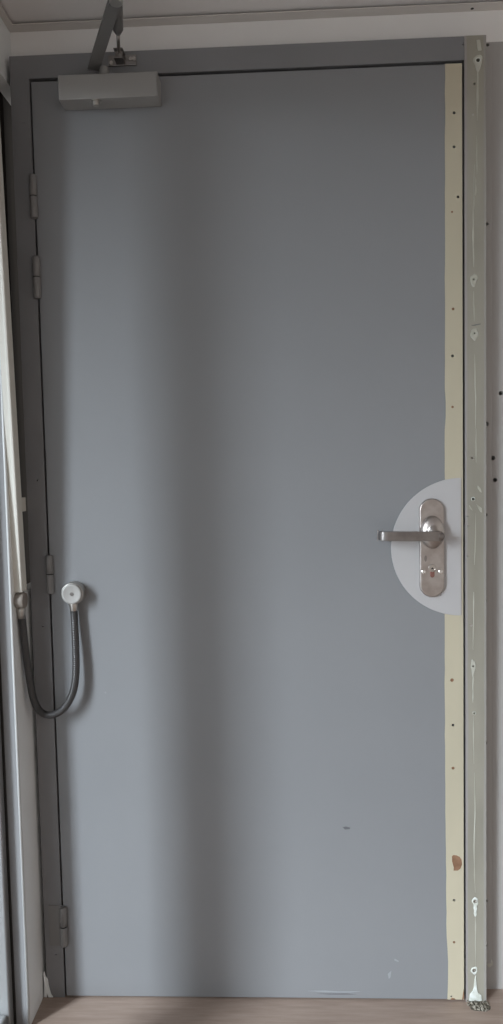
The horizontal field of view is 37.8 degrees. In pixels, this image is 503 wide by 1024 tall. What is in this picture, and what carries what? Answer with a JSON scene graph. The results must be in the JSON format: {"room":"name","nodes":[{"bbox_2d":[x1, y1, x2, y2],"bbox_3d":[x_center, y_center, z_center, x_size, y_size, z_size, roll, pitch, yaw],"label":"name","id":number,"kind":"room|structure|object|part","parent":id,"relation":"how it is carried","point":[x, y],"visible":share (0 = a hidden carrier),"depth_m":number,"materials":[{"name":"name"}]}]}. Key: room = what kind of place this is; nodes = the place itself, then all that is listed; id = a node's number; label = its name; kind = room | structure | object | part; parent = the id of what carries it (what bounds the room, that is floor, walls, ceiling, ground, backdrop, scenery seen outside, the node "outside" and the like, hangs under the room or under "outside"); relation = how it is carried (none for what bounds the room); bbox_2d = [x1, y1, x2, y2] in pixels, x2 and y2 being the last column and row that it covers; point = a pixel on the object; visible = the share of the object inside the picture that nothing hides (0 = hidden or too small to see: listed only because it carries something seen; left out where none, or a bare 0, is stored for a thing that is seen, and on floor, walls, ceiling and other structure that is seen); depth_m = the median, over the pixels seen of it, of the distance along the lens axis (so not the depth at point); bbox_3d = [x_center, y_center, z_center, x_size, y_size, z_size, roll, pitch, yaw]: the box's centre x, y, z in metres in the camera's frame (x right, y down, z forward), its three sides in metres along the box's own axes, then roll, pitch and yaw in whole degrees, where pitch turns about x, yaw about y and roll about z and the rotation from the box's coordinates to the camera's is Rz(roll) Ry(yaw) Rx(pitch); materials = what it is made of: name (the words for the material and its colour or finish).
{"room":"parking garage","nodes":[
{"label":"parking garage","id":0,"kind":"room"},
{"bbox_2d":[0,17,46,1023],"bbox_3d":[-0.565,0.036,1.705,0.108,2.215,0.272,-1,4,2],"label":"wall","id":1,"kind":"structure","parent":0,"point":[27,730],"depth_m":1.68,"materials":[{"name":"paint"}]},
{"bbox_2d":[0,129,26,592],"bbox_3d":[-0.517,-0.440,1.560,0.018,1.230,0.132,-1,4,2],"label":"cable trunking","id":2,"kind":"object","parent":1,"relation":"attached to","point":[17,503],"visible":1,"depth_m":1.55,"materials":[{"name":"grey plastic"}]},
{"bbox_2d":[0,359,30,1023],"bbox_3d":[-0.519,0.047,1.568,0.007,2.210,0.007,-1,4,2],"label":"trim","id":3,"kind":"structure","parent":1,"relation":"attached to","point":[2,409],"depth_m":1.59,"materials":[{"name":"grey"}]},
{"bbox_2d":[14,581,85,718],"bbox_3d":[-0.444,0.312,1.638,0.157,0.307,0.048,-3,4,-22],"label":"cable loop","id":4,"kind":"object","parent":1,"relation":"attached to","point":[73,593],"visible":1,"depth_m":1.64,"materials":[{"name":"silver metal"}]},
{"bbox_2d":[0,0,502,23],"bbox_3d":[0.766,-1.010,-0.167,2.960,0.060,3.800,-1,4,2],"label":"ceiling","id":5,"kind":"structure","parent":0,"point":[18,11],"depth_m":1.56,"materials":[{"name":"white paint"}]},
{"bbox_2d":[10,10,502,55],"bbox_3d":[0.840,-1.051,1.643,2.960,0.096,0.140,-1,4,2],"label":"wall","id":6,"kind":"structure","parent":0,"point":[488,23],"depth_m":1.60,"materials":[{"name":"white paint"}]},
{"bbox_2d":[0,4,11,24],"bbox_3d":[-0.590,-0.961,0.073,0.016,0.002,3.062,-1,4,2],"label":"trim","id":7,"kind":"structure","parent":6,"relation":"attached to","point":[3,15],"depth_m":1.57,"materials":[{"name":"white paint"}]},
{"bbox_2d":[6,1,502,32],"bbox_3d":[0.889,-1.091,1.554,2.852,0.008,0.028,-1,4,2],"label":"trim","id":8,"kind":"structure","parent":6,"relation":"attached to","point":[498,5],"depth_m":1.59,"materials":[{"name":"grey"}]},
{"bbox_2d":[32,989,502,1023],"bbox_3d":[0.815,1.252,0.030,2.960,0.050,3.900,-1,4,2],"label":"floor","id":9,"kind":"structure","parent":0,"point":[67,1009],"depth_m":1.67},
{"bbox_2d":[466,1000,490,1011],"bbox_3d":[0.518,1.123,1.672,0.052,0.005,0.035,-1,4,2],"label":"crumbs","id":10,"kind":"object","parent":9,"relation":"on","point":[475,1005],"visible":1,"depth_m":1.67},
{"bbox_2d":[486,42,502,988],"bbox_3d":[1.425,0.032,1.690,1.835,2.142,0.140,-1,4,2],"label":"wall","id":11,"kind":"structure","parent":0,"point":[494,974],"depth_m":1.65,"materials":[{"name":"paint"}]},
{"bbox_2d":[29,63,463,999],"bbox_3d":[-0.012,0.095,1.632,0.960,2.076,0.104,-1,4,2],"label":"door","id":12,"kind":"structure","parent":11,"relation":"in","point":[248,287],"depth_m":1.64,"materials":[{"name":"grey paint"}]},
{"bbox_3d":[-0.457,0.966,1.716,0.034,0.098,0.002,-1,4,2],"label":"hinge plate","id":13,"kind":"part","parent":12,"relation":"part of","materials":[{"name":"grey paint"}]},
{"bbox_2d":[58,0,160,109],"bbox_3d":[-0.305,-0.917,1.470,0.211,0.124,0.234,-1,4,2],"label":"door closer","id":14,"kind":"object","parent":12,"relation":"attached to","point":[103,90],"depth_m":1.54,"materials":[{"name":"grey metal"}]},
{"bbox_3d":[-0.293,-0.950,1.461,0.025,0.027,0.230,-3,4,-23],"label":"arm","id":15,"kind":"part","parent":14,"relation":"part of","materials":[{"name":"grey metal"}]},
{"bbox_3d":[-0.275,-0.970,1.515,0.007,0.008,0.068,-2,4,-9],"label":"adjusting rod","id":16,"kind":"part","parent":14,"relation":"part of","materials":[{"name":"silver metal"}]},
{"bbox_3d":[-0.282,-0.972,1.563,0.016,0.016,0.016,-1,4,2],"label":"rod","id":17,"kind":"part","parent":14,"relation":"part of","materials":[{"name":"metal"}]},
{"bbox_3d":[0.339,0.050,1.579,0.136,0.028,0.032,-1,4,2],"label":"lever","id":18,"kind":"part","parent":12,"relation":"part of","materials":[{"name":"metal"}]},
{"bbox_3d":[0.386,0.079,1.623,0.154,0.305,0.002,-1,4,2],"label":"plate","id":19,"kind":"part","parent":12,"relation":"part of","materials":[{"name":"silver metal"}]},
{"bbox_3d":[0.397,0.079,1.617,0.054,0.218,0.009,-1,4,2],"label":"plate","id":20,"kind":"part","parent":12,"relation":"part of","materials":[{"name":"metal"}]},
{"bbox_2d":[9,35,485,1001],"bbox_3d":[0.005,0.066,1.688,1.028,2.135,0.103,-1,4,2],"label":"door frame","id":21,"kind":"structure","parent":11,"relation":"attached to","point":[470,51],"depth_m":1.61,"materials":[{"name":"grey paint"}]},
{"bbox_2d":[486,56,492,966],"bbox_3d":[0.532,0.043,1.648,0.022,2.047,0.018,-1,4,2],"label":"trim","id":22,"kind":"structure","parent":11,"relation":"attached to","point":[489,962],"depth_m":1.64,"materials":[{"name":"paint"}]},
{"bbox_3d":[-0.770,0.259,-1.651,0.248,2.215,0.550,-1,4,2],"label":"wall","id":23,"kind":"structure","parent":0,"visible":0},
{"bbox_2d":[0,391,27,1023],"bbox_3d":[-0.616,0.142,0.094,0.075,2.215,2.958,-1,4,2],"label":"window","id":24,"kind":"structure","parent":23,"relation":"in","point":[13,1002],"depth_m":1.60,"materials":[{"name":"grey"}]},
{"bbox_3d":[-0.611,1.223,0.152,0.033,0.050,2.932,-1,4,2],"label":"frame","id":25,"kind":"part","parent":24,"relation":"part of","materials":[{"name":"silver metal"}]},
{"bbox_3d":[-0.573,0.093,1.559,0.043,2.120,0.026,-1,4,2],"label":"frame","id":26,"kind":"part","parent":24,"relation":"part of","materials":[{"name":"silver metal"}]}
]}

